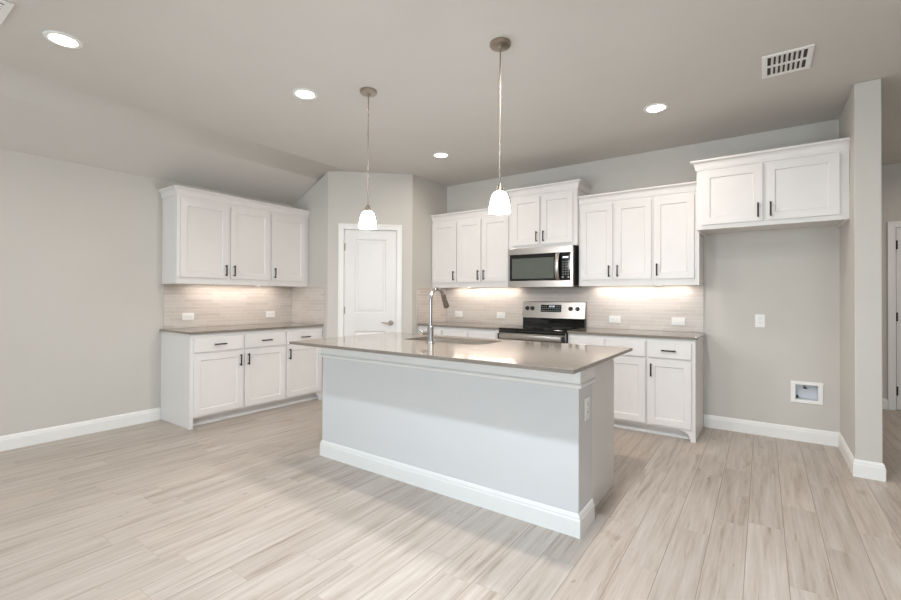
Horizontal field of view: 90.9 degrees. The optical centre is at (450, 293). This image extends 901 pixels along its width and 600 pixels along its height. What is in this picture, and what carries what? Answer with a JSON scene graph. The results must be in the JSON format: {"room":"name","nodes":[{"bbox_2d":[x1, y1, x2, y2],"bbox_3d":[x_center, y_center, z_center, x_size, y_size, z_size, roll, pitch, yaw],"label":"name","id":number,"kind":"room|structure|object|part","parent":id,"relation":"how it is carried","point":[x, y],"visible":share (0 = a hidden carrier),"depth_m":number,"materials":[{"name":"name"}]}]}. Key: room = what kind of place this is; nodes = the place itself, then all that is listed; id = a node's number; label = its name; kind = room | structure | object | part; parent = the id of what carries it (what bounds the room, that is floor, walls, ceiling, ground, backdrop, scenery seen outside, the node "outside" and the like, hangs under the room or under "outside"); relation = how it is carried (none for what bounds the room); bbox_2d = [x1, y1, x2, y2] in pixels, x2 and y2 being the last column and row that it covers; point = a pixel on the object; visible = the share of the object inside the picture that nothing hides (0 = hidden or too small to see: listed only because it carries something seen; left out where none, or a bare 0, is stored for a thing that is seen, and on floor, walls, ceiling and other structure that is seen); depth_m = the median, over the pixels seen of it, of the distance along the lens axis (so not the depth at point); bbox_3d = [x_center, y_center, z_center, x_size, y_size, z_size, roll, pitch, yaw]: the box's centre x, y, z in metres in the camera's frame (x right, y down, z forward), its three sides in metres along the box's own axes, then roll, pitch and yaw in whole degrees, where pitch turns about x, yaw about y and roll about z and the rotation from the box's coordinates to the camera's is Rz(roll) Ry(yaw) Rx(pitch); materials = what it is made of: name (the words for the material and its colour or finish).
{"room":"kitchen","nodes":[
{"label":"kitchen","id":0,"kind":"room"},
{"bbox_2d":[0,148,292,435],"bbox_3d":[-3.293,0.053,4.120,0.120,2.434,11.240,0,-1,35],"label":"wall","id":1,"kind":"structure","parent":0,"point":[82,288],"depth_m":3.96,"materials":[{"name":"beige paint"}]},
{"bbox_2d":[0,407,160,451],"bbox_3d":[-4.675,1.187,2.038,0.014,0.120,6.024,0,-1,35],"label":"baseboard","id":2,"kind":"structure","parent":1,"relation":"attached to","point":[28,438],"depth_m":3.94,"materials":[{"name":"white paint"}]},
{"bbox_2d":[162,195,269,285],"bbox_3d":[-2.494,-0.543,4.820,0.380,0.897,1.000,0,-1,35],"label":"upper cabinet","id":3,"kind":"object","parent":1,"relation":"attached to","point":[204,241],"visible":1,"depth_m":4.60,"materials":[{"name":"white paint"}]},
{"bbox_3d":[-2.511,-0.545,4.544,0.020,0.768,0.475,0,-1,35],"label":"door","id":4,"kind":"part","parent":3,"relation":"part of","materials":[{"name":"white paint"}]},
{"bbox_3d":[-2.227,-0.540,4.949,0.020,0.768,0.456,0,-1,35],"label":"door","id":5,"kind":"part","parent":3,"relation":"part of","materials":[{"name":"white paint"}]},
{"bbox_2d":[163,284,291,328],"bbox_3d":[-2.490,0.122,5.146,0.009,0.488,1.511,0,-1,35],"label":"backsplash","id":6,"kind":"structure","parent":1,"relation":"attached to","point":[211,304],"depth_m":5.04,"materials":[{"name":"tile"}]},
{"bbox_2d":[182,313,193,319],"bbox_3d":[-2.785,0.243,4.711,0.009,0.076,0.120,0,-1,35],"label":"electrical outlet","id":7,"kind":"object","parent":6,"relation":"attached to","point":[185,316],"visible":1,"depth_m":4.71,"materials":[{"name":"white plastic"}]},
{"bbox_2d":[266,311,274,316],"bbox_3d":[-2.231,0.253,5.498,0.009,0.076,0.120,0,-1,35],"label":"electrical outlet","id":8,"kind":"object","parent":6,"relation":"attached to","point":[268,313],"visible":1,"depth_m":5.50,"materials":[{"name":"white plastic"}]},
{"bbox_2d":[158,185,309,217],"bbox_3d":[-2.358,-1.001,5.026,0.365,0.083,1.572,0,-1,35],"label":"crown molding","id":9,"kind":"structure","parent":1,"relation":"attached to","point":[172,190],"depth_m":4.74,"materials":[{"name":"white paint"}]},
{"bbox_2d":[270,211,307,286],"bbox_3d":[-2.054,-0.536,5.446,0.380,0.897,0.527,0,-1,35],"label":"upper cabinet","id":10,"kind":"object","parent":1,"relation":"attached to","point":[288,233],"visible":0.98,"depth_m":5.34,"materials":[{"name":"white paint"}]},
{"bbox_2d":[292,172,327,398],"bbox_3d":[-1.736,-0.098,5.604,0.718,2.772,0.100,0,-1,35],"label":"wall","id":11,"kind":"structure","parent":0,"point":[315,200],"depth_m":5.47,"materials":[{"name":"beige paint"}]},
{"bbox_2d":[292,286,324,323],"bbox_3d":[-1.792,0.143,5.572,0.642,0.459,0.009,0,-1,35],"label":"backsplash","id":12,"kind":"structure","parent":11,"relation":"attached to","point":[308,303],"depth_m":5.56,"materials":[{"name":"tile"}]},
{"bbox_2d":[327,171,412,337],"bbox_3d":[-0.990,-0.100,5.493,1.021,2.780,0.100,0,0,-9],"label":"wall","id":13,"kind":"structure","parent":0,"point":[389,194],"depth_m":5.45,"materials":[{"name":"beige paint"}]},
{"bbox_2d":[344,230,395,335],"bbox_3d":[-0.990,0.249,5.440,0.638,2.057,0.109,0,0,-9],"label":"door","id":14,"kind":"structure","parent":13,"relation":"in","point":[369,255],"depth_m":5.46,"materials":[{"name":"white paint"}]},
{"bbox_3d":[-0.775,0.361,5.452,0.148,0.064,0.070,0,0,-9],"label":"lever handle","id":15,"kind":"part","parent":14,"relation":"part of","materials":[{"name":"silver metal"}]},
{"bbox_2d":[338,223,401,336],"bbox_3d":[-0.991,0.220,5.479,0.768,2.140,0.122,0,0,-9],"label":"door frame","id":16,"kind":"structure","parent":13,"relation":"attached to","point":[342,227],"depth_m":5.44,"materials":[{"name":"white paint"}]},
{"bbox_2d":[412,175,446,333],"bbox_3d":[-0.318,-0.094,5.833,0.100,2.780,0.777,0,-1,35],"label":"wall","id":17,"kind":"structure","parent":0,"point":[429,198],"depth_m":5.69,"materials":[{"name":"beige paint"}]},
{"bbox_2d":[416,287,446,323],"bbox_3d":[-0.237,0.152,5.851,0.009,0.459,0.646,0,-1,35],"label":"backsplash","id":18,"kind":"structure","parent":17,"relation":"attached to","point":[439,313],"depth_m":5.77,"materials":[{"name":"tile"}]},
{"bbox_2d":[0,0,900,205],"bbox_3d":[0.523,-1.374,1.449,9.440,0.528,11.240,0,-1,35],"label":"ceiling","id":19,"kind":"structure","parent":0,"point":[198,93],"depth_m":3.13,"materials":[{"name":"paint"}]},
{"bbox_2d":[0,0,13,23],"bbox_3d":[-2.514,-1.519,2.268,0.290,0.009,0.360,0,-1,35],"label":"ceiling vent","id":20,"kind":"object","parent":19,"relation":"in","point":[5,7],"visible":1,"depth_m":2.36,"materials":[{"name":"white plastic"}]},
{"bbox_2d":[43,30,82,48],"bbox_3d":[-2.316,-1.516,2.654,0.184,0.008,0.184,0,-1,35],"label":"recessed light","id":21,"kind":"object","parent":19,"relation":"in","point":[62,39],"visible":1,"depth_m":2.65,"materials":[{"name":"white plastic"}]},
{"bbox_2d":[292,88,317,99],"bbox_3d":[-1.097,-1.505,3.352,0.184,0.008,0.184,0,-1,35],"label":"recessed light","id":22,"kind":"object","parent":19,"relation":"in","point":[302,93],"visible":1,"depth_m":3.34,"materials":[{"name":"white plastic"}]},
{"bbox_2d":[359,87,376,228],"bbox_3d":[-0.612,-0.996,3.296,0.128,1.021,0.128,0,-1,35],"label":"pendant light","id":23,"kind":"object","parent":19,"relation":"hanging from","point":[367,219],"visible":1,"depth_m":3.27,"materials":[{"name":"white glass"}]},
{"bbox_3d":[-0.614,-0.548,3.292,0.128,0.124,0.128,0,-1,35],"label":"lamp shade","id":24,"kind":"part","parent":23,"relation":"part of","materials":[{"name":"white glass"}]},
{"bbox_3d":[-0.612,-1.056,3.296,0.008,0.827,0.008,0,-1,35],"label":"rod","id":25,"kind":"part","parent":23,"relation":"part of","materials":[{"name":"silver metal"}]},
{"bbox_2d":[433,152,448,157],"bbox_3d":[-0.102,-1.489,4.777,0.184,0.008,0.184,0,-1,35],"label":"recessed light","id":26,"kind":"object","parent":19,"relation":"in","point":[437,154],"visible":1,"depth_m":4.77,"materials":[{"name":"white plastic"}]},
{"bbox_2d":[489,37,510,214],"bbox_3d":[0.298,-0.998,2.670,0.128,1.021,0.128,0,-1,35],"label":"pendant light","id":27,"kind":"object","parent":19,"relation":"hanging from","point":[499,203],"visible":1,"depth_m":2.65,"materials":[{"name":"white glass"}]},
{"bbox_3d":[0.296,-0.549,2.666,0.128,0.124,0.128,0,-1,35],"label":"lamp shade","id":28,"kind":"part","parent":27,"relation":"part of","materials":[{"name":"white glass"}]},
{"bbox_3d":[0.298,-1.058,2.670,0.008,0.827,0.008,0,-1,35],"label":"rod","id":29,"kind":"part","parent":27,"relation":"part of","materials":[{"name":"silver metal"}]},
{"bbox_2d":[644,103,668,112],"bbox_3d":[1.654,-1.491,3.573,0.184,0.008,0.184,0,-1,35],"label":"recessed light","id":30,"kind":"object","parent":19,"relation":"in","point":[657,107],"visible":1,"depth_m":3.56,"materials":[{"name":"white plastic"}]},
{"bbox_2d":[762,44,814,78],"bbox_3d":[2.173,-1.494,2.870,0.262,0.009,0.334,0,-1,35],"label":"ceiling vent","id":31,"kind":"object","parent":19,"relation":"in","point":[797,59],"visible":1,"depth_m":2.86,"materials":[{"name":"white plastic"}]},
{"bbox_2d":[0,399,900,599],"bbox_3d":[0.512,1.314,1.427,9.440,0.100,11.240,0,-1,35],"label":"floor","id":32,"kind":"structure","parent":0,"point":[248,506],"depth_m":2.42,"materials":[{"name":"brown wood"}]},
{"bbox_2d":[161,329,284,429],"bbox_3d":[-2.379,0.832,4.733,0.664,0.892,1.015,0,-1,35],"label":"base cabinet","id":33,"kind":"object","parent":32,"relation":"on","point":[207,377],"visible":0.99,"depth_m":4.43,"materials":[{"name":"white paint"}]},
{"bbox_3d":[-2.281,0.873,4.373,0.020,0.582,0.476,0,-1,35],"label":"door","id":34,"kind":"part","parent":33,"relation":"part of","materials":[{"name":"white paint"}]},
{"bbox_3d":[-2.280,0.493,4.376,0.020,0.138,0.476,0,-1,35],"label":"drawer","id":35,"kind":"part","parent":33,"relation":"part of","materials":[{"name":"white paint"}]},
{"bbox_2d":[159,323,322,333],"bbox_3d":[-2.247,0.377,4.940,0.644,0.021,1.540,0,-1,35],"label":"countertop","id":36,"kind":"structure","parent":33,"relation":"on","point":[234,328],"depth_m":4.75,"materials":[{"name":"beige stone"}]},
{"bbox_3d":[-1.992,0.497,4.784,0.020,0.138,0.472,0,-1,35],"label":"drawer","id":37,"kind":"part","parent":33,"relation":"part of","materials":[{"name":"white paint"}]},
{"bbox_3d":[-1.994,0.877,4.781,0.020,0.582,0.472,0,-1,35],"label":"door","id":38,"kind":"part","parent":33,"relation":"part of","materials":[{"name":"white paint"}]},
{"bbox_2d":[280,326,321,406],"bbox_3d":[-1.939,0.839,5.359,0.664,0.892,0.512,0,-1,35],"label":"base cabinet","id":39,"kind":"object","parent":32,"relation":"on","point":[303,364],"visible":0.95,"depth_m":5.17,"materials":[{"name":"white paint"}]},
{"bbox_3d":[-1.707,0.502,5.189,0.020,0.138,0.477,0,-1,35],"label":"drawer","id":40,"kind":"part","parent":39,"relation":"part of","materials":[{"name":"white paint"}]},
{"bbox_3d":[-1.709,0.882,5.186,0.020,0.582,0.477,0,-1,35],"label":"door","id":41,"kind":"part","parent":39,"relation":"part of","materials":[{"name":"white paint"}]},
{"bbox_2d":[418,325,442,334],"bbox_3d":[-0.091,0.850,5.730,0.383,0.891,0.664,0,-1,35],"label":"base cabinet","id":42,"kind":"object","parent":32,"relation":"on","point":[437,330],"visible":0.03,"depth_m":5.45,"materials":[{"name":"white paint"}]},
{"bbox_3d":[-0.250,0.511,5.494,0.354,0.138,0.020,0,-1,35],"label":"drawer","id":43,"kind":"part","parent":42,"relation":"part of","materials":[{"name":"white paint"}]},
{"bbox_2d":[319,348,613,538],"bbox_3d":[0.066,0.831,3.248,2.099,0.892,0.862,0,-1,35],"label":"kitchen island","id":44,"kind":"object","parent":32,"relation":"on","point":[517,443],"visible":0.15,"depth_m":2.72,"materials":[{"name":"paint"}]},
{"bbox_3d":[-0.110,1.214,2.997,2.083,0.120,0.241,0,-1,35],"label":"baseboard","id":45,"kind":"part","parent":44,"relation":"part of","materials":[{"name":"white paint"}]},
{"bbox_3d":[-0.109,0.440,3.000,2.099,0.115,0.249,0,-1,35],"label":"apron trim","id":46,"kind":"part","parent":44,"relation":"part of","materials":[{"name":"white paint"}]},
{"bbox_2d":[289,332,632,373],"bbox_3d":[0.010,0.372,3.162,2.184,0.021,1.137,0,-1,35],"label":"island countertop","id":47,"kind":"structure","parent":44,"relation":"on","point":[531,355],"depth_m":2.82,"materials":[{"name":"beige stone"}]},
{"bbox_2d":[419,287,449,342],"bbox_3d":[-0.119,0.158,3.365,0.131,0.409,0.252,0,-1,35],"label":"faucet","id":48,"kind":"object","parent":47,"relation":"on","point":[430,329],"visible":1,"depth_m":3.26,"materials":[{"name":"metal"}]},
{"bbox_3d":[-0.103,0.097,3.327,0.023,0.288,0.171,0,-1,35],"label":"spout","id":49,"kind":"part","parent":48,"relation":"part of","materials":[{"name":"metal"}]},
{"bbox_2d":[418,339,489,344],"bbox_3d":[0.015,0.487,3.477,0.732,0.201,0.387,0,-1,35],"label":"sink","id":50,"kind":"object","parent":47,"relation":"in","point":[435,340],"visible":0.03,"depth_m":3.67,"materials":[{"name":"metal"}]},
{"bbox_2d":[584,396,589,420],"bbox_3d":[0.748,0.628,2.423,0.009,0.120,0.076,0,-1,35],"label":"electrical outlet","id":51,"kind":"object","parent":44,"relation":"attached to","point":[586,400],"visible":1,"depth_m":2.41,"materials":[{"name":"white plastic"}]},
{"bbox_2d":[443,327,498,338],"bbox_3d":[0.392,0.849,5.389,0.796,0.891,0.664,0,-1,35],"label":"base cabinet","id":52,"kind":"object","parent":32,"relation":"on","point":[447,331],"visible":0.09,"depth_m":5.15,"materials":[{"name":"white paint"}]},
{"bbox_3d":[0.056,0.510,5.279,0.355,0.138,0.020,0,-1,35],"label":"drawer","id":53,"kind":"part","parent":52,"relation":"part of","materials":[{"name":"white paint"}]},
{"bbox_2d":[417,322,517,329],"bbox_3d":[0.246,0.392,5.510,1.168,0.021,0.644,0,-1,35],"label":"countertop","id":54,"kind":"structure","parent":52,"relation":"on","point":[439,324],"depth_m":5.37,"materials":[{"name":"beige stone"}]},
{"bbox_3d":[0.362,0.510,5.063,0.354,0.138,0.020,0,-1,35],"label":"drawer","id":55,"kind":"part","parent":52,"relation":"part of","materials":[{"name":"white paint"}]},
{"bbox_2d":[497,301,586,343],"bbox_3d":[1.015,0.692,4.912,0.762,1.203,0.710,0,-1,35],"label":"range","id":56,"kind":"object","parent":32,"relation":"on","point":[547,316],"visible":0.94,"depth_m":5.00,"materials":[{"name":"metal"}]},
{"bbox_3d":[0.827,0.462,4.644,0.702,0.054,0.052,0,-1,35],"label":"handle","id":57,"kind":"part","parent":56,"relation":"part of","materials":[{"name":"metal"}]},
{"bbox_3d":[0.849,0.718,4.676,0.754,0.637,0.028,0,-1,35],"label":"oven door","id":58,"kind":"part","parent":56,"relation":"part of","materials":[{"name":"metal"}]},
{"bbox_3d":[0.845,0.384,4.671,0.762,0.016,0.004,0,-1,35],"label":"trim","id":59,"kind":"part","parent":56,"relation":"part of","materials":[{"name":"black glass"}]},
{"bbox_2d":[499,325,582,332],"bbox_3d":[1.015,0.387,4.913,0.762,0.022,0.587,0,-1,35],"label":"cooktop","id":60,"kind":"object","parent":56,"relation":"in","point":[520,328],"depth_m":4.79,"materials":[{"name":"black glass"}]},
{"bbox_3d":[1.169,0.172,5.167,0.252,0.085,0.015,0,-1,35],"label":"display panel","id":61,"kind":"part","parent":56,"relation":"part of","materials":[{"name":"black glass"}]},
{"bbox_2d":[568,333,648,431],"bbox_3d":[1.651,0.847,4.503,0.739,0.891,0.664,0,-1,35],"label":"base cabinet","id":62,"kind":"object","parent":32,"relation":"on","point":[630,368],"visible":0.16,"depth_m":4.15,"materials":[{"name":"white paint"}]},
{"bbox_3d":[1.343,0.508,4.373,0.335,0.138,0.020,0,-1,35],"label":"drawer","id":63,"kind":"part","parent":62,"relation":"part of","materials":[{"name":"white paint"}]},
{"bbox_3d":[1.641,0.508,4.162,0.347,0.138,0.020,0,-1,35],"label":"drawer","id":64,"kind":"part","parent":62,"relation":"part of","materials":[{"name":"white paint"}]},
{"bbox_3d":[1.640,0.888,4.160,0.347,0.582,0.020,0,-1,35],"label":"door","id":65,"kind":"part","parent":62,"relation":"part of","materials":[{"name":"white paint"}]},
{"bbox_2d":[567,328,705,339],"bbox_3d":[1.831,0.390,4.394,1.154,0.021,0.644,0,-1,35],"label":"countertop","id":66,"kind":"structure","parent":62,"relation":"on","point":[595,331],"depth_m":4.24,"materials":[{"name":"beige stone"}]},
{"bbox_2d":[647,337,702,442],"bbox_3d":[2.116,0.847,4.176,0.394,0.892,0.664,0,-1,35],"label":"base cabinet","id":67,"kind":"object","parent":32,"relation":"on","point":[674,366],"visible":0.99,"depth_m":3.95,"materials":[{"name":"white paint"}]},
{"bbox_3d":[1.944,0.507,3.949,0.349,0.138,0.020,0,-1,35],"label":"drawer","id":68,"kind":"part","parent":67,"relation":"part of","materials":[{"name":"white paint"}]},
{"bbox_3d":[1.943,0.887,3.946,0.349,0.582,0.020,0,-1,35],"label":"door","id":69,"kind":"part","parent":67,"relation":"part of","materials":[{"name":"white paint"}]},
{"bbox_2d":[447,119,839,431],"bbox_3d":[1.622,-0.092,5.027,4.200,2.780,0.140,0,-1,35],"label":"wall","id":70,"kind":"structure","parent":0,"point":[791,277],"depth_m":4.09,"materials":[{"name":"beige paint"}]},
{"bbox_2d":[432,219,457,287],"bbox_3d":[0.003,-0.524,5.853,0.400,0.897,0.380,0,-1,35],"label":"upper cabinet","id":71,"kind":"object","parent":70,"relation":"attached to","point":[444,233],"visible":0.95,"depth_m":5.73,"materials":[{"name":"white paint"}]},
{"bbox_2d":[457,213,510,287],"bbox_3d":[0.485,-0.525,5.514,0.774,0.897,0.380,0,-1,35],"label":"upper cabinet","id":72,"kind":"object","parent":70,"relation":"attached to","point":[483,242],"visible":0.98,"depth_m":5.38,"materials":[{"name":"white paint"}]},
{"bbox_3d":[0.232,-0.525,5.514,0.342,0.768,0.020,0,-1,35],"label":"door","id":73,"kind":"part","parent":72,"relation":"part of","materials":[{"name":"white paint"}]},
{"bbox_2d":[431,205,510,221],"bbox_3d":[0.234,-0.986,5.508,1.174,0.083,0.046,0,-1,35],"label":"crown molding","id":74,"kind":"structure","parent":72,"relation":"attached to","point":[478,212],"depth_m":5.57,"materials":[{"name":"white paint"}]},
{"bbox_3d":[0.535,-0.526,5.301,0.352,0.768,0.020,0,-1,35],"label":"door","id":75,"kind":"part","parent":72,"relation":"part of","materials":[{"name":"white paint"}]},
{"bbox_2d":[511,188,587,248],"bbox_3d":[1.111,-0.826,5.047,0.785,0.627,0.428,0,-1,35],"label":"upper cabinet","id":76,"kind":"object","parent":70,"relation":"attached to","point":[550,218],"visible":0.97,"depth_m":4.87,"materials":[{"name":"white paint"}]},
{"bbox_3d":[0.854,-0.814,5.021,0.336,0.533,0.020,0,-1,35],"label":"door","id":77,"kind":"part","parent":76,"relation":"part of","materials":[{"name":"white paint"}]},
{"bbox_2d":[508,245,582,287],"bbox_3d":[1.078,-0.289,5.014,0.757,0.441,0.488,0,-1,35],"label":"microwave","id":78,"kind":"object","parent":76,"relation":"attached to","point":[548,266],"visible":0.98,"depth_m":4.83,"materials":[{"name":"metal"}]},
{"bbox_3d":[0.933,-0.290,4.906,0.607,0.294,0.031,0,-1,35],"label":"door","id":79,"kind":"part","parent":78,"relation":"part of","materials":[{"name":"black glass"}]},
{"bbox_3d":[1.132,-0.290,4.714,0.044,0.300,0.059,0,-1,35],"label":"handle","id":80,"kind":"part","parent":78,"relation":"part of","materials":[{"name":"metal"}]},
{"bbox_3d":[1.224,-0.290,4.701,0.104,0.294,0.031,0,-1,35],"label":"control panel","id":81,"kind":"part","parent":78,"relation":"part of","materials":[{"name":"black glass"}]},
{"bbox_2d":[506,179,591,197],"bbox_3d":[1.116,-1.154,5.055,0.871,0.085,0.413,0,-1,35],"label":"crown molding","id":82,"kind":"structure","parent":76,"relation":"attached to","point":[580,184],"depth_m":4.87,"materials":[{"name":"white paint"}]},
{"bbox_3d":[1.154,-0.815,4.810,0.354,0.533,0.020,0,-1,35],"label":"door","id":83,"kind":"part","parent":76,"relation":"part of","materials":[{"name":"white paint"}]},
{"bbox_2d":[447,283,703,332],"bbox_3d":[1.211,0.139,5.221,3.082,0.488,0.009,0,-1,35],"label":"backsplash","id":84,"kind":"structure","parent":70,"relation":"attached to","point":[649,307],"depth_m":4.87,"materials":[{"name":"tile"}]},
{"bbox_2d":[455,311,461,316],"bbox_3d":[0.109,0.275,5.985,0.120,0.076,0.009,0,-1,35],"label":"electrical outlet","id":85,"kind":"object","parent":84,"relation":"attached to","point":[457,313],"visible":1,"depth_m":5.98,"materials":[{"name":"white plastic"}]},
{"bbox_2d":[497,312,504,318],"bbox_3d":[0.637,0.276,5.613,0.120,0.076,0.009,0,-1,35],"label":"electrical outlet","id":86,"kind":"object","parent":84,"relation":"attached to","point":[499,314],"visible":1,"depth_m":5.61,"materials":[{"name":"white plastic"}]},
{"bbox_2d":[609,316,620,322],"bbox_3d":[1.780,0.278,4.808,0.120,0.076,0.009,0,-1,35],"label":"electrical outlet","id":87,"kind":"object","parent":84,"relation":"attached to","point":[612,319],"visible":1,"depth_m":4.80,"materials":[{"name":"white plastic"}]},
{"bbox_2d":[672,317,684,324],"bbox_3d":[2.285,0.278,4.452,0.120,0.076,0.010,0,-1,35],"label":"electrical outlet","id":88,"kind":"object","parent":84,"relation":"attached to","point":[675,320],"visible":1,"depth_m":4.45,"materials":[{"name":"white plastic"}]},
{"bbox_2d":[579,196,653,286],"bbox_3d":[1.745,-0.527,4.627,0.731,0.897,0.380,0,-1,35],"label":"upper cabinet","id":89,"kind":"object","parent":70,"relation":"attached to","point":[616,237],"visible":0.98,"depth_m":4.49,"materials":[{"name":"white paint"}]},
{"bbox_3d":[1.516,-0.527,4.611,0.328,0.768,0.020,0,-1,35],"label":"door","id":90,"kind":"part","parent":89,"relation":"part of","materials":[{"name":"white paint"}]},
{"bbox_3d":[1.809,-0.528,4.404,0.342,0.768,0.020,0,-1,35],"label":"door","id":91,"kind":"part","parent":89,"relation":"part of","materials":[{"name":"white paint"}]},
{"bbox_2d":[578,181,696,204],"bbox_3d":[1.819,-0.988,4.392,1.122,0.083,0.046,0,-1,35],"label":"crown molding","id":92,"kind":"structure","parent":89,"relation":"attached to","point":[687,186],"depth_m":4.36,"materials":[{"name":"white paint"}]},
{"bbox_2d":[653,191,702,285],"bbox_3d":[2.205,-0.527,4.303,0.390,0.897,0.380,0,-1,35],"label":"upper cabinet","id":93,"kind":"object","parent":70,"relation":"attached to","point":[677,242],"visible":0.98,"depth_m":4.18,"materials":[{"name":"white paint"}]},
{"bbox_2d":[755,314,764,327],"bbox_3d":[2.841,0.250,4.073,0.076,0.120,0.009,0,-1,35],"label":"electrical outlet","id":94,"kind":"object","parent":70,"relation":"attached to","point":[759,318],"visible":1,"depth_m":4.07,"materials":[{"name":"white plastic"}]},
{"bbox_2d":[697,150,849,236],"bbox_3d":[2.712,-0.829,3.807,1.004,0.548,0.612,0,-1,35],"label":"upper cabinet","id":95,"kind":"object","parent":70,"relation":"attached to","point":[812,190],"visible":1,"depth_m":3.57,"materials":[{"name":"white paint"}]},
{"bbox_3d":[2.363,-0.825,3.734,0.430,0.460,0.020,0,-1,35],"label":"door","id":96,"kind":"part","parent":95,"relation":"part of","materials":[{"name":"white paint"}]},
{"bbox_3d":[2.498,-0.680,3.604,0.012,0.118,0.035,0,-1,35],"label":"handle","id":97,"kind":"part","parent":95,"relation":"part of","materials":[{"name":"brown metal"}]},
{"bbox_2d":[690,137,849,173],"bbox_3d":[2.700,-1.112,3.826,1.047,0.085,0.597,0,-1,35],"label":"crown molding","id":98,"kind":"structure","parent":95,"relation":"attached to","point":[843,144],"depth_m":3.56,"materials":[{"name":"white paint"}]},
{"bbox_3d":[2.566,-0.680,3.556,0.012,0.118,0.035,0,-1,35],"label":"handle","id":99,"kind":"part","parent":95,"relation":"part of","materials":[{"name":"brown metal"}]},
{"bbox_3d":[2.741,-0.825,3.467,0.450,0.460,0.020,0,-1,35],"label":"door","id":100,"kind":"part","parent":95,"relation":"part of","materials":[{"name":"white paint"}]},
{"bbox_2d":[791,380,822,404],"bbox_3d":[3.134,0.865,3.908,0.222,0.188,0.088,0,-1,35],"label":"water supply box","id":101,"kind":"object","parent":70,"relation":"attached to","point":[801,392],"visible":1,"depth_m":3.91,"materials":[{"name":"white plastic"}]},
{"bbox_2d":[839,79,882,462],"bbox_3d":[3.714,-0.090,4.229,0.141,2.780,2.756,0,-1,35],"label":"wall","id":102,"kind":"structure","parent":0,"point":[860,237],"depth_m":3.12,"materials":[{"name":"beige paint"}]},
{"bbox_2d":[703,414,885,481],"bbox_3d":[3.299,1.240,4.498,1.161,0.120,2.770,0,-1,35],"label":"baseboard","id":103,"kind":"structure","parent":102,"relation":"attached to","point":[858,468],"depth_m":3.88,"materials":[{"name":"white paint"}]},
{"bbox_2d":[882,163,900,410],"bbox_3d":[3.670,-0.076,6.019,9.320,2.780,0.120,0,-1,35],"label":"wall","id":104,"kind":"structure","parent":0,"point":[891,173],"depth_m":5.04,"materials":[{"name":"beige paint"}]},
{"bbox_2d":[882,398,887,409],"bbox_3d":[4.763,1.252,5.153,0.475,0.120,0.014,0,-1,35],"label":"baseboard","id":105,"kind":"structure","parent":104,"relation":"attached to","point":[884,401],"depth_m":5.03,"materials":[{"name":"white paint"}]},
{"bbox_2d":[887,221,900,409],"bbox_3d":[5.327,0.248,4.762,0.918,2.126,0.022,0,-1,35],"label":"door frame","id":106,"kind":"structure","parent":104,"relation":"attached to","point":[891,226],"depth_m":5.00,"materials":[{"name":"white paint"}]},
{"bbox_2d":[896,228,900,409],"bbox_3d":[5.312,0.279,4.744,0.775,2.040,0.065,0,-1,35],"label":"door","id":107,"kind":"structure","parent":104,"relation":"in","point":[898,230],"depth_m":4.97,"materials":[{"name":"white paint"}]}
]}

